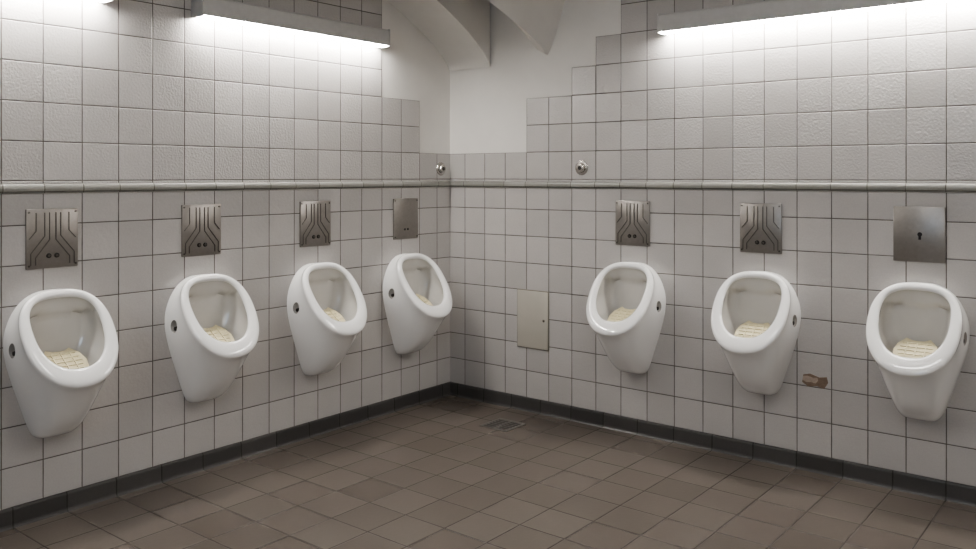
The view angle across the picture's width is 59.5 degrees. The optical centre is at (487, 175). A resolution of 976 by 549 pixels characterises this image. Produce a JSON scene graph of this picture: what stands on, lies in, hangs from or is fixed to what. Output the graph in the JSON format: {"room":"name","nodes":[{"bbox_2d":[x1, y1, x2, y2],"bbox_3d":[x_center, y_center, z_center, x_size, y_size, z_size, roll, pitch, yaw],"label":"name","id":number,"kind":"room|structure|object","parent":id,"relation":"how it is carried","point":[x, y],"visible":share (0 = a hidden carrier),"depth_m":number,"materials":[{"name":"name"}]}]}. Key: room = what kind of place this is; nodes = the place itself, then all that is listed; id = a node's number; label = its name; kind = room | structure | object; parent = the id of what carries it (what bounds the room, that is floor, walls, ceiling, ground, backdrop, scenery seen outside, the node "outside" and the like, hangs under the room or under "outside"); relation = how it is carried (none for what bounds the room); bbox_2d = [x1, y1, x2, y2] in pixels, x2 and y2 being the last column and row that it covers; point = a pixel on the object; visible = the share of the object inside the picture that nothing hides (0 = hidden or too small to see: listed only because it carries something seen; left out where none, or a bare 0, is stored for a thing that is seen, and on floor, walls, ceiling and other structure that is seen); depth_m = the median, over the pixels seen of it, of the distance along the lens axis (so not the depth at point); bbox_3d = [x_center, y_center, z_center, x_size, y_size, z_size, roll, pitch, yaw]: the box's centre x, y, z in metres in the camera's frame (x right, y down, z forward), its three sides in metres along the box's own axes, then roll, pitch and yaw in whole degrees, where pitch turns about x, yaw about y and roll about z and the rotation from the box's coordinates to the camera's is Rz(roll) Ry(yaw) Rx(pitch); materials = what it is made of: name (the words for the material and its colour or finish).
{"room":"public restroom","nodes":[
{"label":"public restroom","id":0,"kind":"room"},
{"bbox_2d":[17,0,449,193],"bbox_3d":[-2.138,-0.065,2.933,0.244,2.750,6.300,0,0,39],"label":"wall","id":1,"kind":"structure","parent":0,"point":[413,68],"depth_m":4.92,"materials":[{"name":"paint"}]},
{"bbox_2d":[0,187,449,509],"bbox_3d":[-2.040,0.689,2.855,0.006,1.242,5.800,0,0,39],"label":"tiles","id":2,"kind":"structure","parent":1,"relation":"attached to","point":[130,259],"depth_m":3.74,"materials":[{"name":"white tile"}]},
{"bbox_2d":[25,208,77,269],"bbox_3d":[-1.679,0.240,3.290,0.014,0.228,0.196,0,0,39],"label":"flush plate","id":3,"kind":"object","parent":2,"relation":"attached to","point":[51,235],"visible":1,"depth_m":3.29,"materials":[{"name":"metal"}]},
{"bbox_2d":[3,289,118,438],"bbox_3d":[-1.577,0.718,3.208,0.278,0.568,0.352,0,0,39],"label":"urinal","id":4,"kind":"object","parent":2,"relation":"attached to","point":[60,346],"visible":1,"depth_m":3.19,"materials":[{"name":"ceramic"}]},
{"bbox_2d":[181,204,220,256],"bbox_3d":[-1.274,0.240,3.798,0.014,0.228,0.196,0,0,39],"label":"flush plate","id":5,"kind":"object","parent":2,"relation":"attached to","point":[200,223],"visible":1,"depth_m":3.79,"materials":[{"name":"metal"}]},
{"bbox_2d":[165,274,258,402],"bbox_3d":[-1.171,0.718,3.716,0.278,0.568,0.352,0,0,39],"label":"urinal","id":6,"kind":"object","parent":2,"relation":"attached to","point":[212,323],"visible":1,"depth_m":3.69,"materials":[{"name":"ceramic"}]},
{"bbox_2d":[300,201,330,246],"bbox_3d":[-0.869,0.240,4.304,0.014,0.228,0.196,0,0,39],"label":"flush plate","id":7,"kind":"object","parent":2,"relation":"attached to","point":[315,216],"visible":1,"depth_m":4.30,"materials":[{"name":"metal"}]},
{"bbox_2d":[287,262,366,375],"bbox_3d":[-0.765,0.718,4.223,0.278,0.568,0.352,0,0,39],"label":"urinal","id":8,"kind":"object","parent":2,"relation":"attached to","point":[327,310],"visible":1,"depth_m":4.18,"materials":[{"name":"ceramic"}]},
{"bbox_2d":[393,198,417,239],"bbox_3d":[-0.464,0.240,4.814,0.011,0.228,0.196,0,0,39],"label":"flush plate","id":9,"kind":"object","parent":2,"relation":"attached to","point":[405,210],"visible":1,"depth_m":4.81,"materials":[{"name":"metal"}]},
{"bbox_2d":[383,253,451,354],"bbox_3d":[-0.359,0.718,4.731,0.278,0.568,0.352,0,0,39],"label":"urinal","id":10,"kind":"object","parent":2,"relation":"attached to","point":[417,297],"visible":1,"depth_m":4.69,"materials":[{"name":"ceramic"}]},
{"bbox_2d":[0,0,449,183],"bbox_3d":[-2.040,-0.502,2.855,0.006,1.060,5.800,0,0,39],"label":"tiles","id":11,"kind":"structure","parent":1,"relation":"attached to","point":[116,91],"depth_m":3.76,"materials":[{"name":"white tile"}]},
{"bbox_2d":[93,0,113,3],"bbox_3d":[-1.880,-0.744,2.976,0.093,0.095,1.142,0,0,39],"label":"wall lamp","id":12,"kind":"object","parent":11,"relation":"attached to","point":[101,1],"visible":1,"depth_m":3.40,"materials":[{"name":"metal"}]},
{"bbox_2d":[191,0,389,47],"bbox_3d":[-0.918,-0.744,4.180,0.093,0.095,1.142,0,0,39],"label":"wall lamp","id":13,"kind":"object","parent":11,"relation":"attached to","point":[229,11],"visible":1,"depth_m":4.07,"materials":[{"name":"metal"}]},
{"bbox_2d":[436,162,445,174],"bbox_3d":[-0.270,-0.043,5.044,0.027,0.079,0.079,0,0,39],"label":"handle","id":14,"kind":"object","parent":11,"relation":"attached to","point":[440,168],"visible":1,"depth_m":5.03,"materials":[{"name":"metal"}]},
{"bbox_2d":[0,382,449,531],"bbox_3d":[-2.032,1.272,2.848,0.016,0.075,5.800,0,0,39],"label":"baseboard","id":15,"kind":"structure","parent":1,"relation":"attached to","point":[37,510],"depth_m":3.78,"materials":[{"name":"tile"}]},
{"bbox_2d":[0,181,449,193],"bbox_3d":[-2.035,0.048,2.851,0.020,0.035,5.800,0,0,39],"label":"trim","id":16,"kind":"structure","parent":1,"relation":"attached to","point":[108,187],"depth_m":3.78,"materials":[{"name":"tile"}]},
{"bbox_2d":[0,395,975,548],"bbox_3d":[0.150,1.410,1.105,6.100,0.200,6.300,0,0,39],"label":"floor","id":17,"kind":"structure","parent":0,"point":[427,475],"depth_m":3.44,"materials":[{"name":"tile"}]},
{"bbox_2d":[479,418,525,431],"bbox_3d":[0.078,1.308,4.484,0.176,0.004,0.176,0,0,39],"label":"floor drain","id":18,"kind":"object","parent":17,"relation":"on","point":[500,424],"visible":1,"depth_m":4.48,"materials":[{"name":"metal"}]},
{"bbox_2d":[450,0,975,192],"bbox_3d":[2.038,-0.065,3.473,5.606,2.750,0.244,0,0,39],"label":"wall","id":19,"kind":"structure","parent":0,"point":[488,105],"depth_m":4.82,"materials":[{"name":"paint"}]},
{"bbox_2d":[450,187,975,486],"bbox_3d":[1.962,0.689,3.373,5.600,1.242,0.006,0,0,39],"label":"tiles","id":20,"kind":"structure","parent":19,"relation":"attached to","point":[836,257],"depth_m":4.08,"materials":[{"name":"white tile"}]},
{"bbox_2d":[517,289,548,350],"bbox_3d":[0.247,0.796,4.731,0.216,0.326,0.014,0,0,39],"label":"access panel","id":21,"kind":"object","parent":20,"relation":"attached to","point":[532,305],"visible":1,"depth_m":4.72,"materials":[{"name":"paint"}]},
{"bbox_2d":[586,262,665,373],"bbox_3d":[0.658,0.718,4.233,0.352,0.568,0.278,0,0,39],"label":"urinal","id":22,"kind":"object","parent":20,"relation":"attached to","point":[626,304],"visible":1,"depth_m":4.23,"materials":[{"name":"ceramic"}]},
{"bbox_2d":[616,200,649,245],"bbox_3d":[0.734,0.240,4.341,0.196,0.228,0.014,0,0,39],"label":"flush plate","id":23,"kind":"object","parent":20,"relation":"attached to","point":[632,217],"visible":1,"depth_m":4.33,"materials":[{"name":"metal"}]},
{"bbox_2d":[711,271,800,394],"bbox_3d":[1.176,0.718,3.819,0.352,0.568,0.278,0,0,39],"label":"urinal","id":24,"kind":"object","parent":20,"relation":"attached to","point":[756,315],"visible":1,"depth_m":3.82,"materials":[{"name":"ceramic"}]},
{"bbox_2d":[740,203,781,253],"bbox_3d":[1.254,0.240,3.926,0.196,0.228,0.014,0,0,39],"label":"flush plate","id":25,"kind":"object","parent":20,"relation":"attached to","point":[760,223],"visible":1,"depth_m":3.92,"materials":[{"name":"metal"}]},
{"bbox_2d":[802,374,827,388],"bbox_3d":[1.448,0.908,3.778,0.113,0.060,0.003,0,0,39],"label":"hole","id":26,"kind":"structure","parent":20,"relation":"attached to","point":[808,379],"depth_m":3.78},
{"bbox_2d":[866,282,969,421],"bbox_3d":[1.697,0.718,3.403,0.352,0.568,0.278,0,0,39],"label":"urinal","id":27,"kind":"object","parent":20,"relation":"attached to","point":[918,333],"visible":1,"depth_m":3.41,"materials":[{"name":"ceramic"}]},
{"bbox_2d":[893,206,945,262],"bbox_3d":[1.774,0.240,3.512,0.196,0.228,0.012,0,0,39],"label":"flush plate","id":28,"kind":"object","parent":20,"relation":"attached to","point":[919,233],"visible":1,"depth_m":3.51,"materials":[{"name":"metal"}]},
{"bbox_2d":[450,0,975,182],"bbox_3d":[1.962,-0.502,3.373,5.600,1.060,0.006,0,0,39],"label":"tiles","id":29,"kind":"structure","parent":19,"relation":"attached to","point":[886,95],"depth_m":3.92,"materials":[{"name":"white tile"}]},
{"bbox_2d":[575,161,587,174],"bbox_3d":[0.490,-0.043,4.528,0.079,0.079,0.027,0,0,39],"label":"handle","id":30,"kind":"object","parent":29,"relation":"attached to","point":[581,167],"visible":1,"depth_m":4.52,"materials":[{"name":"metal"}]},
{"bbox_2d":[657,0,962,35],"bbox_3d":[1.443,-0.744,3.725,1.512,0.095,0.093,0,0,39],"label":"wall lamp","id":31,"kind":"object","parent":29,"relation":"attached to","point":[767,11],"visible":1,"depth_m":3.83,"materials":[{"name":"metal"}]},
{"bbox_2d":[450,382,975,506],"bbox_3d":[1.955,1.272,3.365,5.600,0.075,0.016,0,0,39],"label":"baseboard","id":32,"kind":"structure","parent":19,"relation":"attached to","point":[963,494],"depth_m":3.99,"materials":[{"name":"tile"}]},
{"bbox_2d":[450,181,975,191],"bbox_3d":[1.957,0.048,3.368,5.600,0.035,0.020,0,0,39],"label":"trim","id":33,"kind":"structure","parent":19,"relation":"attached to","point":[884,187],"depth_m":3.99,"materials":[{"name":"tile"}]},
{"bbox_3d":[0.150,-1.540,1.105,6.100,0.200,6.300,0,0,39],"label":"ceiling","id":34,"kind":"structure","parent":0,"visible":0},
{"bbox_2d":[387,0,489,70],"bbox_3d":[-0.609,-1.045,4.400,0.313,0.830,1.600,0,0,39],"label":"rib","id":35,"kind":"object","parent":34,"relation":"attached to","point":[459,30],"visible":1,"depth_m":4.84,"materials":[{"name":"paint"}]},
{"bbox_2d":[488,0,564,54],"bbox_3d":[-0.600,-1.052,3.666,0.690,0.776,2.748,0,0,39],"label":"vault springer","id":36,"kind":"object","parent":34,"relation":"attached to","point":[539,20],"visible":1,"depth_m":4.55,"materials":[{"name":"paint"}]}
]}

